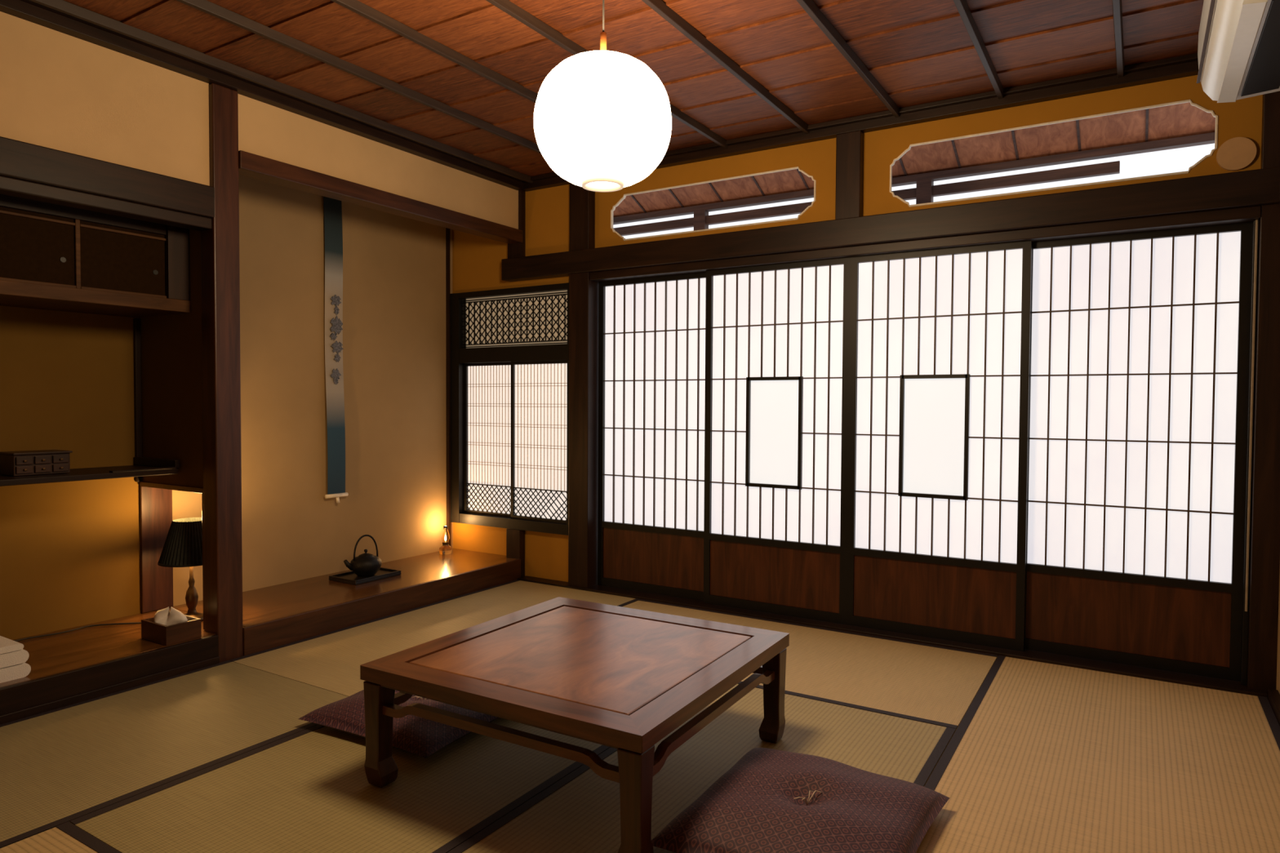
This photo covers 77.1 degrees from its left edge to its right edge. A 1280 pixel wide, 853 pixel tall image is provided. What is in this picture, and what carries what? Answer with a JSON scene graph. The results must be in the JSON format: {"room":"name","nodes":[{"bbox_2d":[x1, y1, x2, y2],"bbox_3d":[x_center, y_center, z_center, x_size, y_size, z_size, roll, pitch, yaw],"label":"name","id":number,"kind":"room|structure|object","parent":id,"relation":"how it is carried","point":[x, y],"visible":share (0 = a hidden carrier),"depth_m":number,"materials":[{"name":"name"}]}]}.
{"room":"traditional dwelling","nodes":[
{"label":"traditional dwelling","id":0,"kind":"room"},
{"bbox_2d":[0,11,518,639],"bbox_3d":[-2.351,-0.185,3.024,0.668,2.650,5.060,1,2,32],"label":"wall","id":1,"kind":"structure","parent":0,"point":[70,551],"depth_m":3.80,"materials":[{"name":"paint"}]},
{"bbox_2d":[0,457,179,486],"bbox_3d":[-2.538,-0.127,2.893,0.350,0.690,1.538,1,2,32],"label":"wall shelf","id":2,"kind":"object","parent":1,"relation":"attached to","point":[143,466],"visible":1,"depth_m":3.28,"materials":[{"name":"brown wood"}]},
{"bbox_2d":[0,449,72,475],"bbox_3d":[-2.383,0.142,3.164,0.150,0.088,0.200,1,2,32],"label":"wooden chest","id":3,"kind":"object","parent":2,"relation":"on","point":[21,463],"visible":1,"depth_m":3.11,"materials":[{"name":"brown wood"}]},
{"bbox_2d":[0,194,191,317],"bbox_3d":[-2.644,-0.648,2.629,0.430,0.365,2.100,1,2,32],"label":"upper cabinet","id":4,"kind":"object","parent":1,"relation":"attached to","point":[56,257],"visible":0.99,"depth_m":3.12,"materials":[{"name":"brown wood"}]},
{"bbox_2d":[0,136,214,231],"bbox_3d":[-2.598,-0.862,1.998,0.105,0.170,3.088,1,2,32],"label":"trim","id":5,"kind":"structure","parent":1,"relation":"attached to","point":[28,171],"depth_m":2.93,"materials":[{"name":"brown wood"}]},
{"bbox_2d":[138,481,204,630],"bbox_3d":[-2.023,0.555,3.582,0.525,0.602,0.138,1,2,32],"label":"trim","id":6,"kind":"structure","parent":1,"relation":"attached to","point":[155,499],"depth_m":3.69,"materials":[{"name":"red wood"}]},
{"bbox_2d":[200,82,243,662],"bbox_3d":[-1.763,-0.197,3.381,0.100,2.420,0.112,1,2,32],"label":"wooden pillar","id":7,"kind":"structure","parent":1,"relation":"attached to","point":[220,245],"depth_m":3.35,"materials":[{"name":"red wood"}]},
{"bbox_2d":[133,227,450,546],"bbox_3d":[-1.765,-0.333,4.443,0.020,2.330,1.945,1,2,32],"label":"trim","id":8,"kind":"structure","parent":1,"relation":"attached to","point":[136,322],"depth_m":5.23,"materials":[{"name":"brown wood"}]},
{"bbox_2d":[323,195,348,502],"bbox_3d":[-1.711,-0.479,4.499,0.039,1.823,0.141,1,2,32],"label":"scroll","id":9,"kind":"object","parent":1,"relation":"attached to","point":[333,229],"visible":0.94,"depth_m":4.50,"materials":[{"name":"paper"}]},
{"bbox_2d":[238,150,522,244],"bbox_3d":[-1.242,-1.145,4.170,0.105,0.075,1.820,1,2,32],"label":"trim","id":10,"kind":"structure","parent":1,"relation":"attached to","point":[250,165],"depth_m":3.94,"materials":[{"name":"red wood"}]},
{"bbox_2d":[506,189,525,577],"bbox_3d":[-0.749,-0.245,5.030,0.110,2.430,0.140,1,2,32],"label":"trim","id":11,"kind":"structure","parent":1,"relation":"attached to","point":[515,539],"depth_m":4.97,"materials":[{"name":"brown wood"}]},
{"bbox_2d":[0,0,1198,191],"bbox_3d":[-0.476,-1.387,1.845,3.730,0.060,5.090,1,2,32],"label":"trim","id":12,"kind":"structure","parent":1,"relation":"attached to","point":[1186,65],"depth_m":3.51,"materials":[{"name":"brown wood"}]},
{"bbox_2d":[0,548,520,724],"bbox_3d":[-2.311,0.946,3.028,0.638,0.150,5.060,1,2,32],"label":"platform","id":13,"kind":"structure","parent":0,"point":[282,614],"depth_m":3.53,"materials":[{"name":"brown wood"}]},
{"bbox_2d":[0,635,31,683],"bbox_3d":[-2.312,0.819,2.772,0.220,0.122,0.270,1,2,32],"label":"folded towels","id":14,"kind":"object","parent":13,"relation":"on","point":[13,666],"visible":1,"depth_m":2.79,"materials":[{"name":"white fabric"}]},
{"bbox_2d":[14,622,141,641],"bbox_3d":[-2.390,0.859,3.325,0.780,0.007,0.133,-1,2,-42],"label":"power cord","id":15,"kind":"object","parent":13,"relation":"on","point":[80,628],"visible":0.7,"depth_m":3.39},
{"bbox_2d":[141,606,201,645],"bbox_3d":[-1.921,0.803,3.288,0.190,0.127,0.140,1,2,32],"label":"tissue box","id":16,"kind":"object","parent":13,"relation":"on","point":[166,628],"visible":1,"depth_m":3.25,"materials":[{"name":"red wood"}]},
{"bbox_2d":[157,517,203,621],"bbox_3d":[-1.987,0.635,3.554,0.256,0.446,0.256,1,2,32],"label":"table lamp","id":17,"kind":"object","parent":13,"relation":"on","point":[183,545],"visible":0.79,"depth_m":3.47,"materials":[{"name":"black fabric"}]},
{"bbox_2d":[328,567,400,585],"bbox_3d":[-1.516,0.822,4.433,0.220,0.024,0.310,1,2,32],"label":"serving tray","id":18,"kind":"object","parent":13,"relation":"on","point":[350,577],"visible":0.84,"depth_m":4.38,"materials":[{"name":"black wood"}]},
{"bbox_2d":[343,534,382,577],"bbox_3d":[-1.515,0.707,4.420,0.179,0.225,0.168,0,2,0],"label":"teapot","id":19,"kind":"object","parent":18,"relation":"on","point":[365,565],"visible":1,"depth_m":4.37,"materials":[{"name":"black metal"}]},
{"bbox_2d":[439,525,452,554],"bbox_3d":[-1.249,0.727,5.153,0.084,0.175,0.084,1,2,32],"label":"oil lamp","id":20,"kind":"object","parent":13,"relation":"on","point":[445,548],"visible":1,"depth_m":5.13,"materials":[{"name":"beige"}]},
{"bbox_2d":[64,0,1204,176],"bbox_3d":[-0.658,-1.499,2.078,4.490,0.151,5.499,1,2,32],"label":"ceiling","id":21,"kind":"structure","parent":0,"point":[919,51],"depth_m":3.07,"materials":[{"name":"brown wood"}]},
{"bbox_2d":[533,0,671,191],"bbox_3d":[-0.104,-1.054,2.271,0.392,0.742,0.392,1,2,32],"label":"pendant lantern","id":22,"kind":"object","parent":21,"relation":"hanging from","point":[602,118],"visible":1,"depth_m":2.13,"materials":[{"name":"beige paper"}]},
{"bbox_2d":[452,75,1262,582],"bbox_3d":[0.589,-0.204,4.228,4.390,2.650,0.090,1,2,32],"label":"wall","id":23,"kind":"structure","parent":0,"point":[476,260],"depth_m":4.00,"materials":[{"name":"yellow paint"}]},
{"bbox_2d":[29,0,533,183],"bbox_3d":[-1.974,-1.435,2.740,0.028,0.034,5.030,1,2,32],"label":"trim","id":24,"kind":"structure","parent":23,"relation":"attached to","point":[62,6],"depth_m":3.32,"materials":[{"name":"brown wood"}]},
{"bbox_2d":[176,0,542,154],"bbox_3d":[-1.617,-1.427,2.518,0.028,0.034,5.030,1,2,32],"label":"trim","id":25,"kind":"structure","parent":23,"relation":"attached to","point":[209,7],"depth_m":3.21,"materials":[{"name":"brown wood"}]},
{"bbox_2d":[331,0,537,102],"bbox_3d":[-1.244,-1.418,2.286,0.028,0.034,5.030,1,2,32],"label":"trim","id":26,"kind":"structure","parent":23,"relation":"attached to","point":[357,6],"depth_m":3.02,"materials":[{"name":"brown wood"}]},
{"bbox_2d":[449,282,568,535],"bbox_3d":[-0.812,-0.111,5.049,0.998,1.500,0.080,1,2,32],"label":"window","id":27,"kind":"structure","parent":23,"relation":"in","point":[509,347],"depth_m":5.03,"materials":[{"name":"white paper"}]},
{"bbox_2d":[568,182,598,587],"bbox_3d":[-0.320,-0.230,4.755,0.140,2.420,0.155,1,2,32],"label":"trim","id":28,"kind":"structure","parent":23,"relation":"attached to","point":[583,291],"depth_m":4.69,"materials":[{"name":"brown wood"}]},
{"bbox_2d":[486,0,728,148],"bbox_3d":[-0.870,-1.410,2.054,0.028,0.034,5.030,1,2,32],"label":"trim","id":29,"kind":"structure","parent":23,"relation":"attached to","point":[508,6],"depth_m":2.96,"materials":[{"name":"brown wood"}]},
{"bbox_2d":[597,271,706,600],"bbox_3d":[0.083,0.052,4.543,0.759,1.787,0.028,1,2,32],"label":"door","id":30,"kind":"structure","parent":23,"relation":"in","point":[651,331],"depth_m":4.55,"materials":[{"name":"black paint"}]},
{"bbox_2d":[610,166,816,240],"bbox_3d":[0.351,-1.181,4.297,1.225,0.265,0.008,1,2,32],"label":"trim","id":31,"kind":"structure","parent":23,"relation":"attached to","point":[795,167],"depth_m":4.25,"materials":[{"name":"beige wood"}]},
{"bbox_2d":[641,0,809,133],"bbox_3d":[-0.496,-1.401,1.821,0.028,0.034,5.030,1,2,32],"label":"trim","id":32,"kind":"structure","parent":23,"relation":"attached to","point":[659,6],"depth_m":3.12,"materials":[{"name":"brown wood"}]},
{"bbox_2d":[703,257,850,624],"bbox_3d":[0.687,0.068,4.120,0.783,1.787,0.028,1,2,32],"label":"door","id":33,"kind":"structure","parent":23,"relation":"in","point":[777,336],"depth_m":4.11,"materials":[{"name":"black paint"}]},
{"bbox_2d":[796,0,899,117],"bbox_3d":[-0.127,-1.392,1.592,0.028,0.034,5.030,1,2,32],"label":"trim","id":34,"kind":"structure","parent":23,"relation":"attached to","point":[810,6],"depth_m":3.05,"materials":[{"name":"brown wood"}]},
{"bbox_2d":[835,130,863,219],"bbox_3d":[1.031,-1.163,3.899,0.120,0.490,0.140,1,2,32],"label":"trim","id":35,"kind":"structure","parent":23,"relation":"attached to","point":[849,145],"depth_m":3.84,"materials":[{"name":"brown wood"}]},
{"bbox_2d":[501,166,1279,281],"bbox_3d":[0.812,-0.910,4.021,3.820,0.175,0.175,1,2,32],"label":"wooden beam","id":36,"kind":"structure","parent":23,"relation":"attached to","point":[1237,197],"depth_m":3.58,"materials":[{"name":"brown wood"}]},
{"bbox_2d":[516,575,1267,697],"bbox_3d":[0.846,0.987,4.052,3.660,0.042,0.190,1,2,32],"label":"trim","id":37,"kind":"structure","parent":23,"relation":"attached to","point":[1224,685],"depth_m":3.59,"materials":[{"name":"brown wood"}]},
{"bbox_2d":[845,240,1031,651],"bbox_3d":[1.355,0.083,3.705,0.789,1.787,0.028,1,2,32],"label":"door","id":38,"kind":"structure","parent":23,"relation":"in","point":[940,355],"depth_m":3.69,"materials":[{"name":"black paint"}]},
{"bbox_2d":[953,0,1004,98],"bbox_3d":[0.247,-1.384,1.360,0.028,0.034,5.030,1,2,32],"label":"trim","id":39,"kind":"structure","parent":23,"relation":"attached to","point":[962,6],"depth_m":2.98,"materials":[{"name":"brown wood"}]},
{"bbox_2d":[889,99,1218,207],"bbox_3d":[1.712,-1.157,3.451,1.260,0.290,0.008,1,2,32],"label":"trim","id":40,"kind":"structure","parent":23,"relation":"attached to","point":[1184,100],"depth_m":3.39,"materials":[{"name":"beige wood"}]},
{"bbox_2d":[1111,0,1124,77],"bbox_3d":[0.625,-1.375,1.125,0.028,0.034,5.030,1,2,32],"label":"trim","id":41,"kind":"structure","parent":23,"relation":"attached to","point":[1117,4],"depth_m":2.89,"materials":[{"name":"brown wood"}]},
{"bbox_2d":[1024,222,1252,681],"bbox_3d":[2.022,0.097,3.337,0.797,1.787,0.028,1,2,32],"label":"door","id":42,"kind":"structure","parent":23,"relation":"in","point":[1139,366],"depth_m":3.31,"materials":[{"name":"black paint"}]},
{"bbox_2d":[1216,137,1256,170],"bbox_3d":[2.292,-1.048,3.085,0.124,0.124,0.015,1,2,32],"label":"air vent","id":43,"kind":"object","parent":23,"relation":"in","point":[1236,153],"visible":1,"depth_m":3.08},
{"bbox_2d":[1275,569,1279,693],"bbox_3d":[1.136,-0.104,0.858,0.100,2.650,5.260,1,2,32],"label":"wall","id":44,"kind":"structure","parent":0,"point":[1277,685],"depth_m":3.00,"materials":[{"name":"paint"}]},
{"bbox_2d":[1196,0,1279,102],"bbox_3d":[1.801,-1.228,2.282,0.317,0.338,0.830,1,2,32],"label":"air conditioner","id":45,"kind":"object","parent":44,"relation":"attached to","point":[1238,49],"visible":1,"depth_m":2.33,"materials":[{"name":"white plastic"}]},
{"bbox_2d":[1240,90,1279,694],"bbox_3d":[2.396,-0.167,3.076,0.103,2.420,0.140,1,2,32],"label":"trim","id":46,"kind":"structure","parent":44,"relation":"attached to","point":[1261,549],"depth_m":3.03,"materials":[{"name":"brown wood"}]},
{"bbox_2d":[1267,688,1279,725],"bbox_3d":[1.051,1.068,0.888,0.030,0.065,4.970,1,2,32],"label":"baseboard","id":47,"kind":"structure","parent":44,"relation":"attached to","point":[1273,695],"depth_m":2.90,"materials":[{"name":"brown wood"}]},
{"bbox_3d":[-0.735,1.117,2.052,4.490,0.120,5.260,1,2,32],"label":"floor","id":48,"kind":"structure","parent":0,"visible":0},
{"bbox_2d":[0,822,120,852],"bbox_3d":[-0.944,1.065,1.203,1.827,0.032,0.917,1,2,32],"label":"mat","id":49,"kind":"object","parent":48,"relation":"on","point":[66,837],"visible":1,"depth_m":1.97,"materials":[{"name":"wicker"}]},
{"bbox_2d":[0,660,348,848],"bbox_3d":[-1.841,1.027,2.344,0.897,0.032,1.867,1,2,32],"label":"mat","id":50,"kind":"object","parent":48,"relation":"on","point":[58,766],"visible":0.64,"depth_m":2.59,"materials":[{"name":"wicker"}]},
{"bbox_2d":[69,718,610,852],"bbox_3d":[-0.589,1.026,2.625,0.927,0.032,1.867,1,2,32],"label":"mat","id":51,"kind":"object","parent":48,"relation":"on","point":[308,790],"visible":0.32,"depth_m":2.19,"materials":[{"name":"wicker"}]},
{"bbox_2d":[298,689,499,758],"bbox_3d":[-0.749,0.956,2.781,0.600,0.092,0.590,1,2,32],"label":"floor cushion","id":52,"kind":"object","parent":51,"relation":"on","point":[420,736],"visible":0.28,"depth_m":2.58,"materials":[{"name":"fabric"}]},
{"bbox_2d":[360,596,789,852],"bbox_3d":[-0.154,0.846,2.444,0.928,0.344,0.944,1,2,31],"label":"table","id":53,"kind":"object","parent":51,"relation":"on","point":[624,679],"visible":1,"depth_m":2.24,"materials":[{"name":"brown wood"}]},
{"bbox_2d":[229,579,639,696],"bbox_3d":[-0.862,0.987,3.918,0.897,0.032,1.837,1,2,32],"label":"mat","id":54,"kind":"object","parent":48,"relation":"on","point":[331,661],"visible":0.62,"depth_m":3.77,"materials":[{"name":"wicker"}]},
{"bbox_2d":[447,684,955,852],"bbox_3d":[0.188,1.044,2.142,0.897,0.032,1.867,1,2,32],"label":"mat","id":55,"kind":"object","parent":48,"relation":"on","point":[580,812],"visible":0.55,"depth_m":2.42,"materials":[{"name":"wicker"}]},
{"bbox_2d":[651,747,949,852],"bbox_3d":[0.423,0.974,2.035,0.570,0.112,0.630,1,2,32],"label":"floor cushion","id":56,"kind":"object","parent":55,"relation":"on","point":[770,801],"visible":1,"depth_m":1.96,"materials":[{"name":"fabric"}]},
{"bbox_2d":[622,599,997,729],"bbox_3d":[0.535,1.004,3.580,1.827,0.032,0.937,1,2,32],"label":"mat","id":57,"kind":"object","parent":48,"relation":"on","point":[922,682],"visible":0.57,"depth_m":3.29,"materials":[{"name":"wicker"}]},
{"bbox_2d":[915,655,1279,852],"bbox_3d":[1.461,1.041,2.457,0.927,0.032,1.867,1,2,32],"label":"mat","id":58,"kind":"object","parent":48,"relation":"on","point":[1044,757],"visible":1,"depth_m":2.40,"materials":[{"name":"wicker"}]},
{"bbox_3d":[1.114,1.056,4.676,5.400,0.110,1.130,1,2,32],"label":"floor","id":59,"kind":"structure","parent":0,"visible":0},
{"bbox_2d":[613,102,1215,235],"bbox_3d":[1.083,-0.447,4.569,6.200,2.900,1.000,1,2,32],"label":"eaves","id":60,"kind":"object","parent":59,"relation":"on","point":[1183,125],"visible":0.29,"depth_m":4.47,"materials":[{"name":"brown wood"}]}
]}

